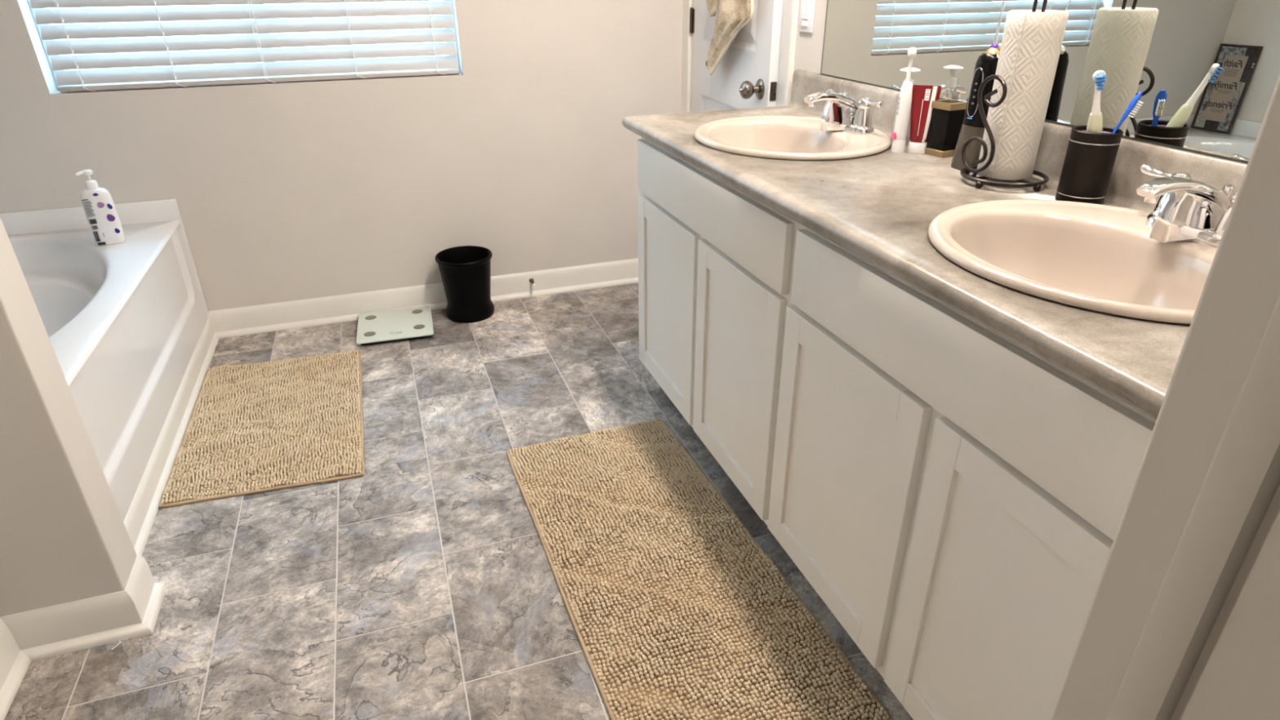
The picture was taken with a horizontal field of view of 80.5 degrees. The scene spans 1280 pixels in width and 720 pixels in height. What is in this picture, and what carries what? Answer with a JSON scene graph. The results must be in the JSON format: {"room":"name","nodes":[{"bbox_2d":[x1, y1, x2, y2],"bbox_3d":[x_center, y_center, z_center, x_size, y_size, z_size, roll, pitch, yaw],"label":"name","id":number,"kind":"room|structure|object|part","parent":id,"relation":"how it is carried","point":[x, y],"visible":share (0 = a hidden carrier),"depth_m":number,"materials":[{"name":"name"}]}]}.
{"room":"bathroom","nodes":[
{"label":"bathroom","id":0,"kind":"room"},
{"bbox_2d":[0,217,137,617],"bbox_3d":[-1.725,-0.417,1.020,1.210,2.440,0.120,-9,28,-17],"label":"wall","id":1,"kind":"structure","parent":0,"point":[64,538],"depth_m":1.51,"materials":[{"name":"paint"}]},
{"bbox_2d":[0,554,166,661],"bbox_3d":[-1.233,0.548,1.683,0.261,0.110,0.151,-9,28,-17],"label":"baseboard","id":2,"kind":"structure","parent":1,"relation":"attached to","point":[132,612],"depth_m":1.64,"materials":[{"name":"white paint"}]},
{"bbox_2d":[123,318,218,555],"bbox_3d":[-1.472,0.192,2.408,0.024,0.087,1.532,-9,28,-17],"label":"baseboard","id":3,"kind":"structure","parent":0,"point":[139,520],"depth_m":2.27,"materials":[{"name":"white paint"}]},
{"bbox_2d":[0,0,682,311],"bbox_3d":[-1.215,-1.300,2.734,3.629,2.440,0.130,-9,28,-17],"label":"wall","id":4,"kind":"structure","parent":0,"point":[525,154],"depth_m":3.00,"materials":[{"name":"paint"}]},
{"bbox_2d":[27,0,460,88],"bbox_3d":[-1.383,-1.546,2.592,1.382,1.109,0.040,-9,28,-17],"label":"window","id":5,"kind":"structure","parent":4,"relation":"in","point":[33,10],"depth_m":2.63,"materials":[{"name":"white glass"}]},
{"bbox_2d":[30,0,459,92],"bbox_3d":[-1.352,-1.514,2.530,1.344,1.105,0.062,-9,28,-17],"label":"window blind","id":6,"kind":"object","parent":5,"relation":"attached to","point":[276,69],"visible":1,"depth_m":2.69,"materials":[{"name":"grey plastic"}]},
{"bbox_3d":[-1.915,-1.385,2.379,0.003,1.002,0.058,-9,28,-17],"label":"ladder cord","id":7,"kind":"part","parent":6,"relation":"part of","materials":[{"name":"white fabric"}]},
{"bbox_3d":[-1.647,-1.429,2.460,0.003,1.002,0.058,-9,28,-17],"label":"ladder cord","id":8,"kind":"part","parent":6,"relation":"part of","materials":[{"name":"white fabric"}]},
{"bbox_3d":[-1.364,-1.461,2.519,0.015,1.000,0.003,-9,28,-17],"label":"lift cord","id":9,"kind":"part","parent":6,"relation":"part of","materials":[{"name":"white fabric"}]},
{"bbox_3d":[-1.347,-1.032,2.777,1.344,0.017,0.050,-9,28,-17],"label":"rail","id":10,"kind":"part","parent":6,"relation":"part of","materials":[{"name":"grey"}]},
{"bbox_3d":[-1.075,-1.523,2.633,0.003,1.002,0.058,-9,28,-17],"label":"ladder cord","id":11,"kind":"part","parent":6,"relation":"part of","materials":[{"name":"white fabric"}]},
{"bbox_3d":[-0.796,-1.569,2.718,0.003,1.002,0.058,-9,28,-17],"label":"ladder cord","id":12,"kind":"part","parent":6,"relation":"part of","materials":[{"name":"white fabric"}]},
{"bbox_2d":[206,258,638,338],"bbox_3d":[-0.761,-0.297,3.324,2.044,0.110,0.031,-9,28,-17],"label":"baseboard","id":13,"kind":"structure","parent":4,"relation":"attached to","point":[255,319],"depth_m":3.24,"materials":[{"name":"white paint"}]},
{"bbox_2d":[528,278,536,286],"bbox_3d":[-0.477,-0.344,3.369,0.020,0.020,0.071,-9,28,-17],"label":"door stop","id":14,"kind":"object","parent":4,"relation":"attached to","point":[531,280],"visible":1,"depth_m":3.37,"materials":[{"name":"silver metal"}]},
{"bbox_2d":[4,283,913,719],"bbox_3d":[-0.504,0.773,1.385,3.600,0.030,4.600,-9,28,-17],"label":"floor","id":15,"kind":"structure","parent":0,"point":[422,584],"depth_m":1.88,"materials":[{"name":"grey tile"}]},
{"bbox_2d":[0,198,208,520],"bbox_3d":[-2.018,0.067,2.134,1.142,0.567,1.529,-9,28,-17],"label":"bathtub","id":16,"kind":"object","parent":15,"relation":"on","point":[124,322],"visible":0.73,"depth_m":2.43,"materials":[{"name":"white plastic"}]},
{"bbox_2d":[75,168,125,245],"bbox_3d":[-1.816,-0.513,2.538,0.089,0.249,0.056,-13,30,-24],"label":"lotion bottle","id":17,"kind":"object","parent":16,"relation":"on","point":[98,204],"visible":1,"depth_m":2.53,"materials":[{"name":"white plastic"}]},
{"bbox_2d":[81,199,106,245],"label":"print","id":18,"kind":"object","parent":17,"relation":"attached to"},
{"bbox_2d":[97,202,104,208],"bbox_3d":[-1.794,-0.516,2.514,0.020,0.020,0.001,-13,30,-23],"label":"print","id":19,"kind":"object","parent":17,"relation":"attached to","point":[100,205],"depth_m":2.51},
{"bbox_2d":[106,203,112,208],"bbox_3d":[-1.773,-0.514,2.527,0.013,0.019,0.001,-13,30,-23],"label":"print","id":20,"kind":"object","parent":17,"relation":"on","point":[109,206],"depth_m":2.53},
{"bbox_2d":[106,213,115,221],"bbox_3d":[-1.780,-0.478,2.542,0.023,0.025,0.001,-14,30,-24],"label":"print","id":21,"kind":"object","parent":17,"relation":"attached to","point":[110,217],"depth_m":2.54},
{"bbox_2d":[111,637,128,648],"bbox_3d":[-1.137,0.615,1.665,0.018,0.005,0.055,18,32,31],"label":"scrap","id":22,"kind":"object","parent":15,"relation":"on","point":[127,637],"visible":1,"depth_m":1.66,"materials":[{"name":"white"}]},
{"bbox_2d":[158,350,364,507],"bbox_3d":[-1.202,0.179,2.497,0.543,0.022,0.891,-9,28,-17],"label":"bath mat","id":23,"kind":"object","parent":15,"relation":"on","point":[266,426],"visible":1,"depth_m":2.41,"materials":[{"name":"beige fabric"}]},
{"bbox_2d":[355,305,434,345],"bbox_3d":[-1.009,-0.143,3.119,0.296,0.024,0.304,-8,28,-14],"label":"bathroom scale","id":24,"kind":"object","parent":15,"relation":"on","point":[413,322],"visible":1,"depth_m":3.09,"materials":[{"name":"white plastic"}]},
{"bbox_2d":[435,245,494,322],"bbox_3d":[-0.729,-0.318,3.190,0.233,0.269,0.233,-9,28,-17],"label":"waste bin","id":25,"kind":"object","parent":15,"relation":"on","point":[464,270],"visible":1,"depth_m":3.14,"materials":[{"name":"black plastic"}]},
{"bbox_2d":[506,417,893,719],"bbox_3d":[0.100,0.553,1.745,0.517,0.023,1.532,-10,29,-18],"label":"runner rug","id":26,"kind":"object","parent":15,"relation":"on","point":[676,611],"visible":1,"depth_m":1.76,"materials":[{"name":"beige fabric"}]},
{"bbox_2d":[637,137,1156,719],"bbox_3d":[0.554,0.061,1.768,0.551,0.869,1.863,-9,28,-17],"label":"vanity cabinet","id":27,"kind":"object","parent":15,"relation":"on","point":[956,496],"visible":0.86,"depth_m":1.30,"materials":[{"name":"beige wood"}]},
{"bbox_3d":[0.081,0.067,2.408,0.019,0.058,0.344,-9,28,-17],"label":"rail","id":28,"kind":"part","parent":27,"relation":"part of","materials":[{"name":"white wood"}]},
{"bbox_3d":[0.080,-0.164,2.290,0.006,0.469,0.352,-9,28,-17],"label":"panel","id":29,"kind":"part","parent":27,"relation":"part of","materials":[{"name":"white wood"}]},
{"bbox_3d":[0.076,-0.395,2.172,0.019,0.058,0.344,-9,28,-17],"label":"rail","id":30,"kind":"part","parent":27,"relation":"part of","materials":[{"name":"white wood"}]},
{"bbox_3d":[0.150,-0.400,1.922,0.018,0.152,0.920,-9,28,-17],"label":"drawer","id":31,"kind":"part","parent":27,"relation":"part of","materials":[{"name":"white wood"}]},
{"bbox_3d":[0.234,0.270,2.010,0.019,0.058,0.323,-9,28,-17],"label":"rail","id":32,"kind":"part","parent":27,"relation":"part of","materials":[{"name":"white wood"}]},
{"bbox_3d":[0.233,0.038,1.892,0.006,0.469,0.331,-9,28,-17],"label":"panel","id":33,"kind":"part","parent":27,"relation":"part of","materials":[{"name":"white wood"}]},
{"bbox_3d":[0.230,-0.192,1.774,0.019,0.058,0.323,-9,28,-17],"label":"rail","id":34,"kind":"part","parent":27,"relation":"part of","materials":[{"name":"white wood"}]},
{"bbox_3d":[0.385,0.469,1.618,0.019,0.058,0.323,-9,28,-17],"label":"rail","id":35,"kind":"part","parent":27,"relation":"part of","materials":[{"name":"white wood"}]},
{"bbox_3d":[0.385,0.238,1.500,0.006,0.469,0.331,-9,28,-17],"label":"panel","id":36,"kind":"part","parent":27,"relation":"part of","materials":[{"name":"white wood"}]},
{"bbox_3d":[0.381,0.007,1.382,0.019,0.058,0.323,-9,28,-17],"label":"rail","id":37,"kind":"part","parent":27,"relation":"part of","materials":[{"name":"white wood"}]},
{"bbox_3d":[0.537,0.668,1.226,0.019,0.058,0.320,-9,28,-17],"label":"rail","id":38,"kind":"part","parent":27,"relation":"part of","materials":[{"name":"white wood"}]},
{"bbox_2d":[622,69,1247,419],"bbox_3d":[0.530,-0.401,1.537,0.587,0.146,1.890,-9,28,-17],"label":"countertop","id":39,"kind":"structure","parent":27,"relation":"on","point":[881,207],"depth_m":1.34,"materials":[{"name":"laminate"}]},
{"bbox_2d":[693,115,891,160],"bbox_3d":[0.386,-0.519,1.979,0.486,0.152,0.536,-9,28,-17],"label":"sink","id":40,"kind":"object","parent":39,"relation":"in","point":[775,137],"visible":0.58,"depth_m":2.05,"materials":[{"name":"beige ceramic"}]},
{"bbox_2d":[804,88,884,134],"bbox_3d":[0.538,-0.655,1.978,0.199,0.097,0.197,9,29,18],"label":"faucet","id":41,"kind":"object","parent":39,"relation":"on","point":[845,113],"visible":1,"depth_m":1.93,"materials":[{"name":"silver metal"}]},
{"bbox_3d":[0.506,-0.648,1.956,0.178,0.088,0.048,-9,28,-17],"label":"spout","id":42,"kind":"part","parent":41,"relation":"part of","materials":[{"name":"silver metal"}]},
{"bbox_3d":[0.526,-0.714,2.033,0.020,0.021,0.069,-9,28,-17],"label":"lever","id":43,"kind":"part","parent":41,"relation":"part of","materials":[{"name":"silver metal"}]},
{"bbox_3d":[0.531,-0.641,1.970,0.118,0.076,0.056,-9,28,-17],"label":"spout","id":44,"kind":"part","parent":41,"relation":"part of","materials":[{"name":"silver metal"}]},
{"bbox_3d":[0.538,-0.677,2.015,0.048,0.071,0.048,-9,28,-17],"label":"handle","id":45,"kind":"part","parent":41,"relation":"part of","materials":[{"name":"silver metal"}]},
{"bbox_3d":[0.555,-0.617,1.991,0.060,0.019,0.164,-9,28,-17],"label":"plate","id":46,"kind":"part","parent":41,"relation":"part of","materials":[{"name":"silver metal"}]},
{"bbox_3d":[0.572,-0.632,1.928,0.048,0.071,0.048,-9,28,-17],"label":"handle","id":47,"kind":"part","parent":41,"relation":"part of","materials":[{"name":"silver metal"}]},
{"bbox_3d":[0.583,-0.640,1.887,0.020,0.021,0.069,-9,28,-17],"label":"lever","id":48,"kind":"part","parent":41,"relation":"part of","materials":[{"name":"silver metal"}]},
{"bbox_2d":[891,47,916,152],"bbox_3d":[0.612,-0.599,1.747,0.033,0.230,0.031,-15,30,-25],"label":"electric toothbrush","id":49,"kind":"object","parent":39,"relation":"on","point":[899,136],"visible":1,"depth_m":1.75,"materials":[{"name":"white plastic"}]},
{"bbox_3d":[0.613,-0.579,1.757,0.031,0.130,0.031,-15,30,-25],"label":"handle","id":50,"kind":"part","parent":49,"relation":"part of","materials":[{"name":"white plastic"}]},
{"bbox_2d":[890,67,920,145],"bbox_3d":[0.645,-0.617,1.838,0.047,0.178,0.052,-9,28,-17],"label":"pump bottle","id":51,"kind":"object","parent":39,"relation":"on","point":[913,69],"visible":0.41,"depth_m":1.84,"materials":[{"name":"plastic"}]},
{"bbox_2d":[906,84,942,154],"bbox_3d":[0.656,-0.560,1.758,0.045,0.150,0.045,-10,29,-18],"label":"toothpaste tube","id":52,"kind":"object","parent":39,"relation":"on","point":[922,96],"visible":0.99,"depth_m":1.75,"materials":[{"name":"red plastic"}]},
{"bbox_3d":[0.657,-0.607,1.728,0.010,0.024,0.004,11,29,21],"label":"barcode panel","id":53,"kind":"part","parent":52,"relation":"part of","materials":[{"name":"white plastic"}]},
{"bbox_2d":[924,98,967,158],"bbox_3d":[0.704,-0.533,1.739,0.057,0.118,0.057,-14,30,-24],"label":"tumbler","id":54,"kind":"object","parent":39,"relation":"on","point":[947,117],"visible":0.86,"depth_m":1.72,"materials":[{"name":"black plastic"}]},
{"bbox_2d":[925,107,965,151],"bbox_3d":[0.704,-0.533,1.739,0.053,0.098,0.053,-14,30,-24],"label":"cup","id":55,"kind":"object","parent":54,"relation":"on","point":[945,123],"depth_m":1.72,"materials":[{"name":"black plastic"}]},
{"bbox_2d":[951,0,1004,173],"bbox_3d":[0.718,-0.562,1.564,0.071,0.329,0.081,-11,29,-19],"label":"water flosser","id":56,"kind":"object","parent":39,"relation":"on","point":[972,125],"visible":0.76,"depth_m":1.57,"materials":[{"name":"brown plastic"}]},
{"bbox_3d":[0.718,-0.560,1.565,0.060,0.140,0.067,-11,29,-19],"label":"motor","id":57,"kind":"part","parent":56,"relation":"part of","materials":[{"name":"black plastic"}]},
{"bbox_2d":[960,0,1048,191],"bbox_3d":[0.731,-0.520,1.442,0.166,0.365,0.168,-9,28,-17],"label":"towel holder","id":58,"kind":"object","parent":39,"relation":"on","point":[980,181],"visible":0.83,"depth_m":1.45,"materials":[{"name":"brown metal"}]},
{"bbox_3d":[0.661,-0.453,1.457,0.008,0.184,0.086,-9,28,-17],"label":"scroll arm","id":59,"kind":"part","parent":58,"relation":"part of","materials":[{"name":"brown metal"}]},
{"bbox_2d":[977,9,1069,180],"bbox_3d":[0.731,-0.507,1.453,0.103,0.299,0.102,-9,28,-17],"label":"paper towel roll","id":60,"kind":"object","parent":58,"relation":"on","point":[1031,45],"visible":0.87,"depth_m":1.41,"materials":[{"name":"white paper"}]},
{"bbox_3d":[0.731,-0.527,1.441,0.007,0.351,0.029,-9,28,-17],"label":"post","id":61,"kind":"part","parent":58,"relation":"part of","materials":[{"name":"brown metal"}]},
{"bbox_2d":[927,199,1217,324],"bbox_3d":[0.700,-0.105,1.166,0.486,0.152,0.536,-9,28,-17],"label":"sink","id":62,"kind":"object","parent":39,"relation":"in","point":[1100,258],"visible":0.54,"depth_m":1.24,"materials":[{"name":"beige ceramic"}]},
{"bbox_2d":[1054,125,1123,204],"bbox_3d":[0.812,-0.351,1.370,0.081,0.130,0.081,-9,28,-17],"label":"toothbrush cup","id":63,"kind":"object","parent":39,"relation":"on","point":[1090,158],"visible":0.9,"depth_m":1.34,"materials":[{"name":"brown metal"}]},
{"bbox_2d":[1086,70,1106,133],"bbox_3d":[0.799,-0.395,1.332,0.105,0.224,0.025,-21,33,-34],"label":"toothbrush","id":64,"kind":"object","parent":63,"relation":"in","point":[1095,124],"visible":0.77,"depth_m":1.29,"materials":[{"name":"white plastic"}]},
{"bbox_3d":[0.812,-0.368,1.356,0.075,0.155,0.025,-20,33,-33],"label":"handle","id":65,"kind":"part","parent":64,"relation":"part of","materials":[{"name":"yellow plastic"}]},
{"bbox_2d":[1111,91,1142,133],"bbox_3d":[0.840,-0.387,1.357,0.076,0.183,0.017,7,28,15],"label":"toothbrush","id":66,"kind":"object","parent":63,"relation":"in","point":[1135,101],"visible":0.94,"depth_m":1.32,"materials":[{"name":"blue plastic"}]},
{"bbox_2d":[1136,163,1238,248],"bbox_3d":[0.852,-0.240,1.163,0.199,0.097,0.197,9,29,18],"label":"faucet","id":67,"kind":"object","parent":39,"relation":"on","point":[1186,207],"visible":0.74,"depth_m":1.13,"materials":[{"name":"silver metal"}]},
{"bbox_3d":[0.841,-0.299,1.218,0.020,0.021,0.069,-9,28,-17],"label":"lever","id":68,"kind":"part","parent":67,"relation":"part of","materials":[{"name":"silver metal"}]},
{"bbox_3d":[0.852,-0.263,1.200,0.048,0.071,0.048,-9,28,-17],"label":"handle","id":69,"kind":"part","parent":67,"relation":"part of","materials":[{"name":"silver metal"}]},
{"bbox_3d":[0.820,-0.234,1.141,0.178,0.088,0.048,-9,28,-17],"label":"spout","id":70,"kind":"part","parent":67,"relation":"part of","materials":[{"name":"silver metal"}]},
{"bbox_3d":[0.870,-0.203,1.176,0.060,0.019,0.164,-9,28,-17],"label":"plate","id":71,"kind":"part","parent":67,"relation":"part of","materials":[{"name":"silver metal"}]},
{"bbox_3d":[0.846,-0.226,1.155,0.118,0.076,0.056,-9,28,-17],"label":"spout","id":72,"kind":"part","parent":67,"relation":"part of","materials":[{"name":"silver metal"}]},
{"bbox_3d":[0.886,-0.218,1.113,0.048,0.071,0.048,-9,28,-17],"label":"handle","id":73,"kind":"part","parent":67,"relation":"part of","materials":[{"name":"silver metal"}]},
{"bbox_3d":[0.903,-0.239,1.170,0.017,0.065,0.017,-9,28,-17],"label":"lift rod","id":74,"kind":"part","parent":67,"relation":"part of","materials":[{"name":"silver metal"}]},
{"bbox_3d":[0.458,0.005,1.125,0.018,0.152,0.891,-9,28,-17],"label":"drawer","id":75,"kind":"part","parent":27,"relation":"part of","materials":[{"name":"white wood"}]},
{"bbox_3d":[0.536,0.437,1.108,0.006,0.469,0.328,-9,28,-17],"label":"panel","id":76,"kind":"part","parent":27,"relation":"part of","materials":[{"name":"white wood"}]},
{"bbox_3d":[0.533,0.207,0.989,0.019,0.058,0.320,-9,28,-17],"label":"rail","id":77,"kind":"part","parent":27,"relation":"part of","materials":[{"name":"white wood"}]},
{"bbox_2d":[689,0,826,111],"bbox_3d":[0.729,-0.866,1.853,0.110,2.440,2.992,-9,28,-17],"label":"wall","id":78,"kind":"structure","parent":0,"point":[808,46],"depth_m":2.30,"materials":[{"name":"paint"}]},
{"bbox_2d":[680,0,692,112],"bbox_3d":[0.194,-1.342,3.144,0.016,2.120,0.060,-9,28,-17],"label":"trim","id":79,"kind":"structure","parent":78,"relation":"attached to","point":[686,4],"depth_m":3.17,"materials":[{"name":"white paint"}]},
{"bbox_2d":[690,0,693,111],"bbox_3d":[0.262,-1.305,3.146,0.098,2.050,0.004,-9,28,-17],"label":"trim","id":80,"kind":"structure","parent":78,"relation":"attached to","point":[693,0],"depth_m":3.17,"materials":[{"name":"white paint"}]},
{"bbox_2d":[689,0,783,111],"bbox_3d":[0.300,-1.128,2.804,0.114,2.023,0.770,-8,28,-14],"label":"door","id":81,"kind":"structure","parent":78,"relation":"in","point":[746,76],"depth_m":2.69,"materials":[{"name":"white paint"}]},
{"bbox_3d":[0.332,-0.706,3.024,0.011,0.615,0.512,-8,28,-14],"label":"panel","id":82,"kind":"part","parent":81,"relation":"part of","materials":[{"name":"white paint"}]},
{"bbox_2d":[705,0,753,75],"bbox_3d":[0.310,-1.346,2.594,0.080,0.720,0.440,-9,28,-17],"label":"hand towel","id":83,"kind":"object","parent":81,"relation":"hanging from","point":[731,15],"visible":1,"depth_m":2.65,"materials":[{"name":"beige fabric"}]},
{"bbox_3d":[0.324,-1.549,2.593,0.011,0.872,0.512,-8,28,-14],"label":"panel","id":84,"kind":"part","parent":81,"relation":"part of","materials":[{"name":"white paint"}]},
{"bbox_3d":[0.373,-0.919,2.568,0.079,0.068,0.068,-8,28,-14],"label":"knob","id":85,"kind":"part","parent":81,"relation":"part of","materials":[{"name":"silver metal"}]},
{"bbox_3d":[0.446,-0.899,2.529,0.022,0.060,0.002,-8,28,-14],"label":"latch plate","id":86,"kind":"part","parent":81,"relation":"part of","materials":[{"name":"grey metal"}]},
{"bbox_2d":[776,0,799,106],"bbox_3d":[0.468,-0.979,2.431,0.018,2.120,0.083,-9,28,-17],"label":"trim","id":87,"kind":"structure","parent":78,"relation":"attached to","point":[790,11],"depth_m":2.41,"materials":[{"name":"white paint"}]},
{"bbox_2d":[798,0,815,32],"bbox_3d":[0.504,-1.056,2.283,0.012,0.120,0.077,-9,28,-17],"label":"light switch","id":88,"kind":"object","parent":78,"relation":"attached to","point":[807,6],"visible":1,"depth_m":2.28,"materials":[{"name":"white plastic"}]},
{"bbox_2d":[820,0,1279,163],"bbox_3d":[0.823,-0.927,1.307,0.006,0.994,1.742,-9,28,-17],"label":"wall mirror","id":89,"kind":"object","parent":78,"relation":"attached to","point":[1206,73],"visible":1,"depth_m":1.36,"materials":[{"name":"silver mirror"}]},
{"bbox_3d":[-0.937,0.167,-0.134,0.100,2.440,2.840,-9,28,-17],"label":"wall","id":90,"kind":"structure","parent":0,"visible":0},
{"bbox_2d":[0,617,31,719],"bbox_3d":[-0.882,1.172,0.458,0.031,0.110,2.740,-9,28,-17],"label":"baseboard","id":91,"kind":"structure","parent":90,"relation":"attached to","point":[15,664],"depth_m":1.56,"materials":[{"name":"white paint"}]},
{"bbox_3d":[1.075,-0.239,0.623,1.337,2.440,0.135,-9,28,-17],"label":"wall","id":92,"kind":"structure","parent":0,"visible":0},
{"bbox_2d":[1049,73,1279,719],"bbox_3d":[0.441,0.023,0.496,0.040,2.100,0.170,-9,28,-17],"label":"trim","id":93,"kind":"structure","parent":92,"relation":"attached to","point":[1182,622],"depth_m":0.56,"materials":[{"name":"beige paint"}]}
]}

